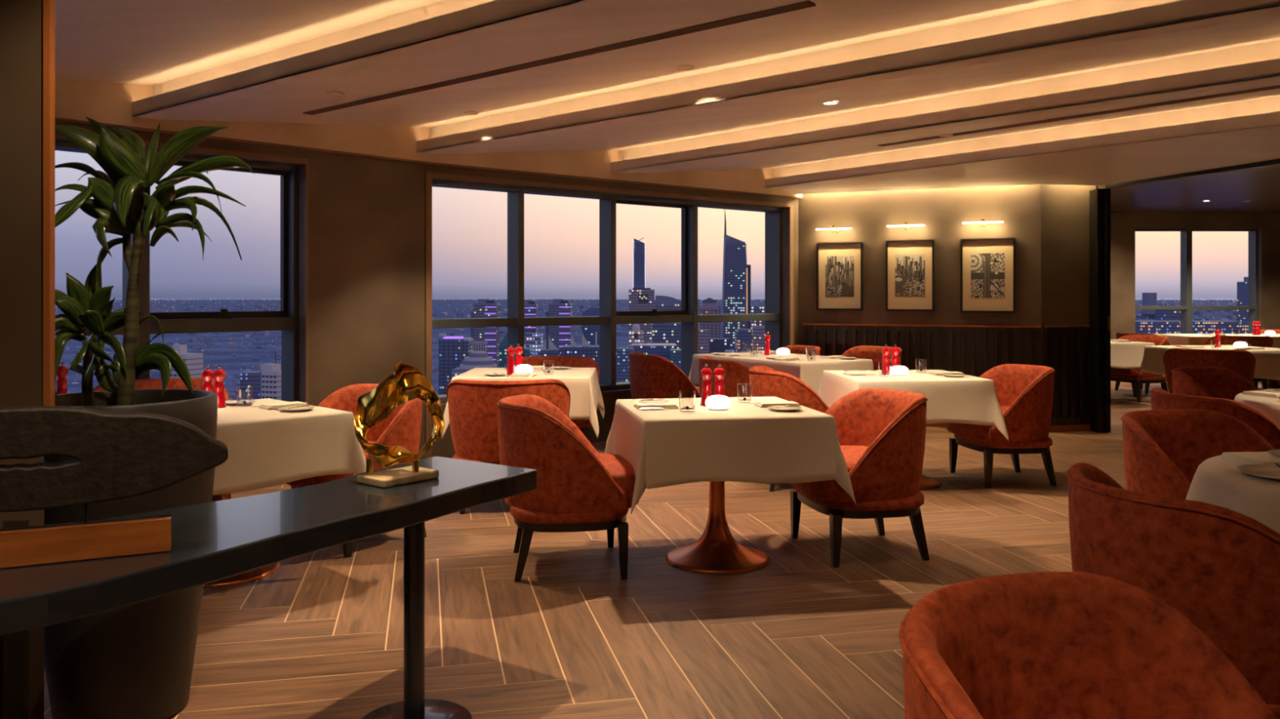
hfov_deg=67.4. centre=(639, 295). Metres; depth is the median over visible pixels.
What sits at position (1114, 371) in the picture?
seat cushion
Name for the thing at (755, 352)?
napkin
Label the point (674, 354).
block
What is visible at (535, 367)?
napkin
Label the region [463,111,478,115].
recessed light
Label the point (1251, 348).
napkin
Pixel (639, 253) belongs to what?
tower
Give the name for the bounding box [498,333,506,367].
tower
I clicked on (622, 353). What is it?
block
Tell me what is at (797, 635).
floor
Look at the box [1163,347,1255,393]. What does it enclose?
tub chair
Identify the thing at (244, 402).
tumbler
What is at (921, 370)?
tumbler
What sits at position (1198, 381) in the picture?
tub chair
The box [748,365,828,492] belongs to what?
tub chair
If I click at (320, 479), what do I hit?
seat cushion
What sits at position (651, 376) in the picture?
tub chair
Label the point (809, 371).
tablecloth
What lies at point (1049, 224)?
wall
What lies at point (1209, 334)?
napkin
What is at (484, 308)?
apartment tower
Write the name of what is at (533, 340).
block
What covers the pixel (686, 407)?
tumbler
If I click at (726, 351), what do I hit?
block
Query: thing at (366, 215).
wall
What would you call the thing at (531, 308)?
apartment tower
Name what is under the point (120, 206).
dracaena plant
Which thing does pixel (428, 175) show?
trim
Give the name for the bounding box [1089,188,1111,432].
column
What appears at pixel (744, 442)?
tablecloth
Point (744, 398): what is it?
tumbler
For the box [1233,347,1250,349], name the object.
plate
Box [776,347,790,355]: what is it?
table lamp
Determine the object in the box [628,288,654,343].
tower
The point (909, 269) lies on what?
print
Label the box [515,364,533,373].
table lamp
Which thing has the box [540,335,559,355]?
block
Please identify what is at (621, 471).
seat cushion
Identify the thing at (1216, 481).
tablecloth
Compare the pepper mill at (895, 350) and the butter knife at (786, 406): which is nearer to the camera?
the butter knife at (786, 406)
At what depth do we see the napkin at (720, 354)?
8.69 m
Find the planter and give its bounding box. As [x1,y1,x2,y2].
[44,388,217,718]
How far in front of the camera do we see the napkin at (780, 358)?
8.06 m
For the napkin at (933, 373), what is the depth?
6.57 m
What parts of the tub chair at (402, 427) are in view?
leg, backrest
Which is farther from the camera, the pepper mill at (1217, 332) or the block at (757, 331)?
the block at (757, 331)
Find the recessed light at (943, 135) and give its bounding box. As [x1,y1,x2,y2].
[938,133,953,137]
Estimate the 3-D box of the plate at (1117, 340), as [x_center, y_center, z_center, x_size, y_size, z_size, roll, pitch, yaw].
[5.726,0.534,11.328,0.160,0.012,0.160,0,0,-5]
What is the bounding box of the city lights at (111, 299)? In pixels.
[65,298,1236,392]
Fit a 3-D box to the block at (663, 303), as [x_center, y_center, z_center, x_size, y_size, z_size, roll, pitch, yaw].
[30.417,107.934,1013.750,27.917,216.702,27.917,0,0,0]
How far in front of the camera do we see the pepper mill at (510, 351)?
6.60 m
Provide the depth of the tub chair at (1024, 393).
6.45 m
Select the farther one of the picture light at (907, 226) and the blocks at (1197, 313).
the blocks at (1197, 313)
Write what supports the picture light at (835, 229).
attached to the wall at (1049, 224)
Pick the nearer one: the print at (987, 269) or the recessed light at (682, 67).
the recessed light at (682, 67)
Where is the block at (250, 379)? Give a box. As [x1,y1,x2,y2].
[240,371,260,399]
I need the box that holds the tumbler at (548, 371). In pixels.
[542,360,554,374]
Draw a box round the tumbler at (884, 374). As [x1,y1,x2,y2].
[878,362,890,377]
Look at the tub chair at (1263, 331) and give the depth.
14.22 m
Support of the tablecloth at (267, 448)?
on the dining table at (261, 572)
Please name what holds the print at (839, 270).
attached to the framed picture at (839, 265)
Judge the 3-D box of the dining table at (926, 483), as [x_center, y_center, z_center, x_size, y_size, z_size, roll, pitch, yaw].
[1.810,0.916,6.600,0.868,0.737,0.848,0,0,-4]
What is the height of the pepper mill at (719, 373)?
0.208 m
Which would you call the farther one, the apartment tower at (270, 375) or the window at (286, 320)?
the apartment tower at (270, 375)
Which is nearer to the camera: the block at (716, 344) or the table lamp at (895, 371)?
the table lamp at (895, 371)
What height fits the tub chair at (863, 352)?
0.790 m
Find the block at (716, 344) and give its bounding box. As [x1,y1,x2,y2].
[708,337,729,353]
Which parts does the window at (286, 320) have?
sash rail, sash rail, sash rail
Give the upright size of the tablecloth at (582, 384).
0.397 m
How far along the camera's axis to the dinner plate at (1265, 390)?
5.38 m
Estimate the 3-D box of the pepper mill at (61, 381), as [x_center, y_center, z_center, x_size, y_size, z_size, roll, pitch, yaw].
[-2.965,0.439,4.924,0.062,0.208,0.062,0,0,0]
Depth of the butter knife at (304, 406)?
4.55 m
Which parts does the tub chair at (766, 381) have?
leg, backrest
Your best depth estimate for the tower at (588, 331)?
900.05 m
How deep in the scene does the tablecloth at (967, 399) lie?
6.18 m
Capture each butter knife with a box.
[229,399,247,401]
[288,404,309,408]
[640,399,663,401]
[774,405,797,408]
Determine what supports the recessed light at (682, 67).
in the ceiling at (754, 94)
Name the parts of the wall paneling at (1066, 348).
wainscot panel, wainscot panel, cap rail, wainscot panel, wainscot panel, wainscot panel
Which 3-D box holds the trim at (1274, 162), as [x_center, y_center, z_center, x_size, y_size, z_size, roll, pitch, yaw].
[6.623,-1.218,2.417,4.446,0.395,13.305,0,0,0]
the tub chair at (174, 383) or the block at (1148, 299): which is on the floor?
the tub chair at (174, 383)
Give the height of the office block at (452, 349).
189.522 m
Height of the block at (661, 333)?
196.452 m
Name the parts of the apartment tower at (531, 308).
roof crown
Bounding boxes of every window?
[54,140,297,401]
[431,179,781,403]
[1135,228,1257,333]
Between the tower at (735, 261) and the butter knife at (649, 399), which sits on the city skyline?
the tower at (735, 261)
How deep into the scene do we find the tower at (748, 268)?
1300.01 m
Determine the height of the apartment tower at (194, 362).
187.352 m
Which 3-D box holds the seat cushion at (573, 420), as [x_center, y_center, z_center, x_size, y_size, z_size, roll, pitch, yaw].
[-0.680,0.879,7.568,0.570,0.188,0.518,0,0,-2]
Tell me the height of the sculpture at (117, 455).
0.330 m
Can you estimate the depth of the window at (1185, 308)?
15.61 m
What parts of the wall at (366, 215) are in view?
sill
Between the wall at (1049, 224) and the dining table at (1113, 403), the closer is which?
the wall at (1049, 224)
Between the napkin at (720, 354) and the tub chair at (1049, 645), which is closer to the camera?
the tub chair at (1049, 645)
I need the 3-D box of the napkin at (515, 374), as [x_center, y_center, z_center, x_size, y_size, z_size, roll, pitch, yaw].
[-0.810,0.533,6.510,0.110,0.018,0.200,0,0,0]
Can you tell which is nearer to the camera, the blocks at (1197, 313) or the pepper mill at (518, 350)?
the pepper mill at (518, 350)
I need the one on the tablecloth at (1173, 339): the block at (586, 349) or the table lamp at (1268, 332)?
the table lamp at (1268, 332)
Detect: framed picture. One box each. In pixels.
[816,241,862,310]
[885,239,934,311]
[960,237,1015,312]
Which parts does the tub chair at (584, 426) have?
backrest, seat, seat rail, leg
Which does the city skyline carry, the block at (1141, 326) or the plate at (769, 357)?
the block at (1141, 326)
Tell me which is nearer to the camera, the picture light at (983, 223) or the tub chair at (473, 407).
the tub chair at (473, 407)
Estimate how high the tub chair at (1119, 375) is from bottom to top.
0.790 m
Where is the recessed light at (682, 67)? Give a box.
[676,65,694,70]
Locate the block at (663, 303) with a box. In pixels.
[655,295,680,311]
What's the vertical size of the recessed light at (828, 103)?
0.006 m
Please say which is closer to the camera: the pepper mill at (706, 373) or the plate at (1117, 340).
the pepper mill at (706, 373)
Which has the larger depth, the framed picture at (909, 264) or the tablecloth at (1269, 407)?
the framed picture at (909, 264)
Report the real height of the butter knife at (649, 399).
0.008 m
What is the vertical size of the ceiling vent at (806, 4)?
0.011 m
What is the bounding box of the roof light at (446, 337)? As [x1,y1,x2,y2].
[443,336,463,338]
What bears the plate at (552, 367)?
on the tablecloth at (582, 384)
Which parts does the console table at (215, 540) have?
leg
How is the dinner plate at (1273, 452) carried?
on the tablecloth at (1216, 481)
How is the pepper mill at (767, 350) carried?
on the tablecloth at (809, 371)
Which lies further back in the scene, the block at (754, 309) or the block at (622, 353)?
the block at (754, 309)
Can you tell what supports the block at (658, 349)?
on the city skyline
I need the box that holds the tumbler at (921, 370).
[915,359,926,373]
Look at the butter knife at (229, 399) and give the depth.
4.82 m
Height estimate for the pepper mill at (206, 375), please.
0.208 m
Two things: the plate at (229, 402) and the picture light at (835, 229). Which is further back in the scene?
the picture light at (835, 229)
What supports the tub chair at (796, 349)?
on the floor
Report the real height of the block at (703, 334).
196.685 m
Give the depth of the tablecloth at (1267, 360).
9.84 m
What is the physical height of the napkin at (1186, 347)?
0.018 m
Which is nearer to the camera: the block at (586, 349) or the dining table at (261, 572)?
the dining table at (261, 572)
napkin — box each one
[258,401,307,409]
[510,372,530,377]
[531,365,545,369]
[634,402,678,409]
[718,353,743,356]
[754,351,776,353]
[754,400,800,407]
[773,357,799,360]
[821,355,846,359]
[843,371,876,375]
[929,371,963,375]
[1180,346,1204,348]
[1208,333,1226,335]
[1220,452,1279,465]
[1240,346,1265,349]
[1241,391,1279,398]
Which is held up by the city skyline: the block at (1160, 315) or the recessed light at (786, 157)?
the block at (1160, 315)
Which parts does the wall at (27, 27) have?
edge trim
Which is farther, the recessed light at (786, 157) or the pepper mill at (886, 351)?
the recessed light at (786, 157)
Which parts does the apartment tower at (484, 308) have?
roof crown, roof crown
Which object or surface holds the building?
on the city skyline
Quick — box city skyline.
[54,299,1236,442]
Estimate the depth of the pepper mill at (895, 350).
6.68 m
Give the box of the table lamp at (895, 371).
[889,365,908,376]
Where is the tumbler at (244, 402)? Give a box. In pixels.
[235,386,253,406]
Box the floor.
[44,379,1262,718]
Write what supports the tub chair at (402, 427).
on the floor
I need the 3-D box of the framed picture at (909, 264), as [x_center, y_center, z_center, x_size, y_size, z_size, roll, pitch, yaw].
[2.678,-0.202,9.527,0.466,0.705,0.045,0,0,23]
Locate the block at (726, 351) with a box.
[724,350,734,352]
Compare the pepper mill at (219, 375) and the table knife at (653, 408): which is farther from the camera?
the pepper mill at (219, 375)
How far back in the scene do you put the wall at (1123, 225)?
15.50 m
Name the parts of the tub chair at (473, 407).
leg, seat, backrest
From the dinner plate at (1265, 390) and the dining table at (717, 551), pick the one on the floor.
the dining table at (717, 551)
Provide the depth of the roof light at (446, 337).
623.75 m
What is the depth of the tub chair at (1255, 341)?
11.83 m
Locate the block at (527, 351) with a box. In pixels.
[524,347,531,356]
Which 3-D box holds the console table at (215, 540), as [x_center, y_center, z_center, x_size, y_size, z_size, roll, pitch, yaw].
[-1.342,0.925,2.205,2.013,0.720,2.366,0,0,0]
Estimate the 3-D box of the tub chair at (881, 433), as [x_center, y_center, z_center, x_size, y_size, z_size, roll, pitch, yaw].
[1.109,0.890,4.869,0.669,0.790,0.759,0,0,-11]
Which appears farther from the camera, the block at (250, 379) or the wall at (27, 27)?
the block at (250, 379)
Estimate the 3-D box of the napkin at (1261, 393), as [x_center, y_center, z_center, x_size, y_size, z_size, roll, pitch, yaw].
[3.400,0.533,5.210,0.110,0.018,0.200,0,0,-20]
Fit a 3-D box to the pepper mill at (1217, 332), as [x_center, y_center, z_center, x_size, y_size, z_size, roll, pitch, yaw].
[6.123,0.439,10.174,0.062,0.208,0.062,0,0,0]
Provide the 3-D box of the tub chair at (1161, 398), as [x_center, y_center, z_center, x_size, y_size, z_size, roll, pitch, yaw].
[3.001,0.890,4.928,0.669,0.790,0.759,0,0,-2]
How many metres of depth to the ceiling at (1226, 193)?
12.85 m
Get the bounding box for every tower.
[169,344,203,377]
[259,351,281,400]
[470,298,499,367]
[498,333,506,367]
[524,299,537,333]
[545,298,572,355]
[581,306,599,345]
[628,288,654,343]
[628,324,643,347]
[632,237,645,288]
[698,297,719,352]
[721,208,746,352]
[745,264,751,328]
[1236,276,1248,321]
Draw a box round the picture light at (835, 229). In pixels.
[815,225,851,232]
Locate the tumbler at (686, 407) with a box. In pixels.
[679,391,695,412]
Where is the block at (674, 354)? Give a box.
[669,349,680,368]
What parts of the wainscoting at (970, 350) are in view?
wainscot panel, wainscot panel, wainscot panel, wainscot panel, wainscot panel, wainscot panel, wainscot panel, wainscot panel, wainscot panel, wainscot panel, wainscot panel, wainscot panel, cap rail, wainscot panel, wainscot panel, wainscot panel, wainscot panel, wainscot panel, wainscot panel, wainscot panel, wainscot panel, wainscot panel, wainscot panel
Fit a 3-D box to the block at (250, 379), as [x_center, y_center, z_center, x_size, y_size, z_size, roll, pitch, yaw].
[-243.500,132.143,606.500,13.250,168.285,13.250,0,0,0]
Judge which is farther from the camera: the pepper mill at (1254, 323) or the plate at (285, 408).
the pepper mill at (1254, 323)
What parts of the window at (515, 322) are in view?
frame sill, sash rail, sash rail, sash rail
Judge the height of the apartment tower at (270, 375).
185.952 m
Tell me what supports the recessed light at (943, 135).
in the ceiling at (754, 94)
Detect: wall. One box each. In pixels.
[0,0,54,718]
[54,120,798,485]
[798,184,1096,426]
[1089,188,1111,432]
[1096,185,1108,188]
[1111,213,1279,339]
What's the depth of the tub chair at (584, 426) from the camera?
7.83 m
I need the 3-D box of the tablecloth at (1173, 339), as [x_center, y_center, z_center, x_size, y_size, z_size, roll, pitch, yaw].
[8.300,0.741,13.300,2.037,0.397,1.017,0,0,0]
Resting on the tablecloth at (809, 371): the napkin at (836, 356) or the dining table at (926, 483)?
the napkin at (836, 356)
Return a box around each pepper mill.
[56,361,68,394]
[200,364,213,391]
[213,364,226,408]
[506,344,515,374]
[515,343,523,372]
[700,363,712,406]
[713,363,725,395]
[764,332,770,355]
[881,343,890,373]
[890,343,899,367]
[1214,327,1221,346]
[1252,320,1257,334]
[1256,320,1261,334]
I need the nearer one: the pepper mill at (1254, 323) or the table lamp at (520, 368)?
the table lamp at (520, 368)
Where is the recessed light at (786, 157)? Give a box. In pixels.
[782,156,794,159]
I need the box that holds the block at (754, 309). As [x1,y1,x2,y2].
[751,306,764,328]
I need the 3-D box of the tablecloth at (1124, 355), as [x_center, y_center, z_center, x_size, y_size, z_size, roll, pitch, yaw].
[5.450,0.739,11.500,1.056,0.391,1.056,0,0,-5]
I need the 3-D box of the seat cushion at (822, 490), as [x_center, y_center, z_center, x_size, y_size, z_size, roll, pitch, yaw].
[1.048,0.879,4.858,0.545,0.188,0.600,0,0,-11]
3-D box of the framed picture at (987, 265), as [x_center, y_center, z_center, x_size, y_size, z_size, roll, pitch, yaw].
[3.345,-0.196,9.238,0.496,0.714,0.046,0,0,24]
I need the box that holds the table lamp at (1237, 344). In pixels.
[1233,342,1247,347]
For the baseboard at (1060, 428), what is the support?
attached to the wall at (1049, 224)
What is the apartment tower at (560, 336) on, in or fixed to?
on the city skyline
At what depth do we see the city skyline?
5200.97 m
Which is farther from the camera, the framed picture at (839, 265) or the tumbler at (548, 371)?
the framed picture at (839, 265)
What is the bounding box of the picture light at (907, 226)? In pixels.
[886,222,924,229]
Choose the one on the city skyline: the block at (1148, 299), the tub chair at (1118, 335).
the block at (1148, 299)
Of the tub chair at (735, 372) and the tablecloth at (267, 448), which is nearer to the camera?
the tablecloth at (267, 448)
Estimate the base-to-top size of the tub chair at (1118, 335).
0.790 m
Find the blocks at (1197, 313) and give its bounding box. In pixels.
[55,304,1236,399]
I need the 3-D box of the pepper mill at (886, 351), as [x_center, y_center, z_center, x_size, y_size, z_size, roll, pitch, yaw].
[1.718,0.439,6.704,0.062,0.208,0.062,0,0,0]
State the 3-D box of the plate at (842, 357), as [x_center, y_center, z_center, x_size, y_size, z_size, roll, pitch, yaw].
[1.777,0.534,8.222,0.160,0.012,0.160,0,0,-34]
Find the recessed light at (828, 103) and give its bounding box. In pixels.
[822,101,838,105]
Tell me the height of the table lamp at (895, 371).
0.068 m
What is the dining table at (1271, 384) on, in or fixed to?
on the floor
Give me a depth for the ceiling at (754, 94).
5.33 m
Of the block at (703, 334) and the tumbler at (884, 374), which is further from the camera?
the block at (703, 334)
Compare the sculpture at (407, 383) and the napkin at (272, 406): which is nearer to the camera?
the sculpture at (407, 383)
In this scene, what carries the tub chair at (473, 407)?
on the floor
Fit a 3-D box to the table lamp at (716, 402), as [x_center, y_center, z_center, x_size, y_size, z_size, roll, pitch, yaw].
[0.374,0.509,4.588,0.123,0.068,0.123,0,0,0]
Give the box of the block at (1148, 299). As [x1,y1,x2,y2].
[1142,293,1156,319]
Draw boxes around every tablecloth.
[213,398,365,495]
[441,367,604,439]
[604,396,856,514]
[688,351,873,394]
[817,369,1008,441]
[1111,341,1164,376]
[1138,345,1279,380]
[1154,333,1279,348]
[1185,451,1279,533]
[1234,391,1279,427]
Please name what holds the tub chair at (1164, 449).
on the floor
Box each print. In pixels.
[825,255,853,297]
[894,253,924,297]
[970,253,1004,297]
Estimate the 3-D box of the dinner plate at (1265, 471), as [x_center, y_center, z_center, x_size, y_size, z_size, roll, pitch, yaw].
[1.931,0.532,2.872,0.256,0.014,0.256,0,0,4]
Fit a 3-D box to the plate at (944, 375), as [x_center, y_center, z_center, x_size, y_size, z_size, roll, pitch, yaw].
[2.103,0.534,6.425,0.160,0.012,0.160,0,0,-4]
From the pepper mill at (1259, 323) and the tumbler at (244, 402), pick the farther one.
the pepper mill at (1259, 323)
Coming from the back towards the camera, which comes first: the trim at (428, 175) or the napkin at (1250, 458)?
the trim at (428, 175)
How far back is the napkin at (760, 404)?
4.68 m
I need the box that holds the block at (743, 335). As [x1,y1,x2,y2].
[735,328,751,352]
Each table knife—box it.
[640,407,680,410]
[850,374,866,376]
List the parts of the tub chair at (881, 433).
leg, leg, seat rail, seat, backrest, leg, leg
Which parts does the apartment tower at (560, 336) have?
roof crown, roof crown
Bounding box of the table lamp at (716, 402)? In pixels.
[705,395,731,410]
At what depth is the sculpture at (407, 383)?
2.92 m
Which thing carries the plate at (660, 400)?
on the tablecloth at (744, 442)
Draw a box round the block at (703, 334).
[697,328,709,354]
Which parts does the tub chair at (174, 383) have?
backrest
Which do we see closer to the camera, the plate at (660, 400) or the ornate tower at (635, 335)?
the plate at (660, 400)
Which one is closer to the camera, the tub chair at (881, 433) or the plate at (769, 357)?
the tub chair at (881, 433)
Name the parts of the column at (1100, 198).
pull handle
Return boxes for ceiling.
[54,0,1279,198]
[1108,165,1279,213]
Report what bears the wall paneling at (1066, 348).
attached to the wall at (1049, 224)
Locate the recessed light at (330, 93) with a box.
[326,91,345,96]
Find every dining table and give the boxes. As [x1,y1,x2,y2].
[203,493,279,587]
[665,481,768,573]
[919,474,942,489]
[1111,400,1118,405]
[1257,379,1279,389]
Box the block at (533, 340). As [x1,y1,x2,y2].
[524,333,542,356]
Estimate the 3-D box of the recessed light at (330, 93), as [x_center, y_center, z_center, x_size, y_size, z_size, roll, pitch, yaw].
[-1.680,-1.115,5.300,0.100,0.006,0.100,0,0,0]
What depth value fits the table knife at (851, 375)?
6.50 m
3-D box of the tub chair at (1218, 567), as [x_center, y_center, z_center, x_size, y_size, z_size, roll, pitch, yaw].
[1.520,0.890,2.597,0.669,0.790,0.759,0,0,-4]
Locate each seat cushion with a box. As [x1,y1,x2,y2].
[285,440,376,487]
[570,419,588,422]
[593,453,639,508]
[790,445,868,500]
[946,405,1008,440]
[1111,367,1140,376]
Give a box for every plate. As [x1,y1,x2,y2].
[225,400,255,404]
[279,405,314,411]
[484,373,506,375]
[549,366,569,368]
[637,399,669,403]
[765,356,782,359]
[768,405,801,411]
[838,356,857,359]
[942,373,966,377]
[1117,340,1132,342]
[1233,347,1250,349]
[1235,464,1279,479]
[1262,388,1279,392]
[1266,448,1279,457]
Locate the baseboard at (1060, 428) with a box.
[926,422,1092,432]
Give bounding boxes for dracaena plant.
[54,115,254,406]
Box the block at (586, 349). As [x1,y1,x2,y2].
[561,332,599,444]
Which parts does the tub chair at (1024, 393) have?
leg, leg, seat rail, seat, leg, backrest, leg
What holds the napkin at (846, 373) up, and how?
on the tablecloth at (967, 399)
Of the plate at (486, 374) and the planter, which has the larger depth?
the plate at (486, 374)
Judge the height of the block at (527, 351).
185.485 m
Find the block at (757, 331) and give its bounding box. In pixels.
[751,325,764,351]
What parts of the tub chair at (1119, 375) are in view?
leg, seat rail, seat, leg, backrest, leg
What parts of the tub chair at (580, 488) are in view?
leg, leg, backrest, seat, seat rail, leg, leg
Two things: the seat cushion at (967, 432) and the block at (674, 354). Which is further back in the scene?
the block at (674, 354)
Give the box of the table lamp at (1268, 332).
[1264,330,1275,335]
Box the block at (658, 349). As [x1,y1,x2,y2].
[631,343,676,359]
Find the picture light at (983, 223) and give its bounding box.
[962,218,1003,226]
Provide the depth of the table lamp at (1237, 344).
9.93 m
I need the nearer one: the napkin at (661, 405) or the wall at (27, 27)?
the wall at (27, 27)
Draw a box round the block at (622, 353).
[616,347,634,382]
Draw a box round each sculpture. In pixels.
[0,405,227,568]
[354,361,444,488]
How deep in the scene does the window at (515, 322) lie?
8.71 m
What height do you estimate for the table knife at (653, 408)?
0.012 m
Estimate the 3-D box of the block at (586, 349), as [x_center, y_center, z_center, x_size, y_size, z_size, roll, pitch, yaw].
[-39.467,119.876,652.787,26.027,192.818,25.893,0,0,0]
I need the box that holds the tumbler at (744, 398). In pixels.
[737,383,752,403]
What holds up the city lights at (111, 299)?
on the city skyline
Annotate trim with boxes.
[54,132,308,404]
[425,172,793,458]
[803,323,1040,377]
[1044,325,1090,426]
[1105,159,1279,187]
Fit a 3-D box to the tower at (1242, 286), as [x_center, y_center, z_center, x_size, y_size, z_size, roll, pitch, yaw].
[970.625,93.142,1516.875,34.375,246.285,34.375,0,0,0]
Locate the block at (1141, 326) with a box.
[1135,320,1248,333]
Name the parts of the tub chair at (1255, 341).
backrest, leg, seat rail, leg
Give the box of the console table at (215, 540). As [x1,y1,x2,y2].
[0,456,537,718]
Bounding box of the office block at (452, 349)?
[439,336,473,395]
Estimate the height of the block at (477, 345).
179.552 m
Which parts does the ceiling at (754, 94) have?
panel, panel, panel, panel, panel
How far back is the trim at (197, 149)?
6.65 m
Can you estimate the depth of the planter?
2.80 m
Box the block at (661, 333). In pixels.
[651,322,680,349]
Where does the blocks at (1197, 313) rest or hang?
on the city skyline
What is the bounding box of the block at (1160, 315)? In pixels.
[1155,310,1180,320]
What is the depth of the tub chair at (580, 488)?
4.29 m
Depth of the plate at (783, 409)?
4.56 m
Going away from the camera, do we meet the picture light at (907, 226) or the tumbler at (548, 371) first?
the tumbler at (548, 371)
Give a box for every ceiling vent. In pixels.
[302,0,815,115]
[877,85,1279,146]
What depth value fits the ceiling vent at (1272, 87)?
6.00 m
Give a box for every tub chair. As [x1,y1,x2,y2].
[93,377,229,502]
[285,383,426,558]
[446,378,570,514]
[497,394,639,582]
[514,355,599,439]
[628,351,700,399]
[697,355,750,397]
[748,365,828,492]
[782,345,820,355]
[790,387,929,568]
[840,345,902,370]
[898,571,1276,718]
[946,364,1056,488]
[1066,462,1279,718]
[1111,334,1168,402]
[1115,332,1170,394]
[1120,408,1274,499]
[1149,387,1279,449]
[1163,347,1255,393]
[1171,366,1259,400]
[1204,335,1273,391]
[1260,328,1279,333]
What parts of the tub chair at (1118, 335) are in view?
leg, backrest, leg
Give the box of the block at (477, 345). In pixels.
[472,341,488,352]
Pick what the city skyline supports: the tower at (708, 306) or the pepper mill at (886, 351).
the tower at (708, 306)
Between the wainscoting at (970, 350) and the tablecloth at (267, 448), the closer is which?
the tablecloth at (267, 448)

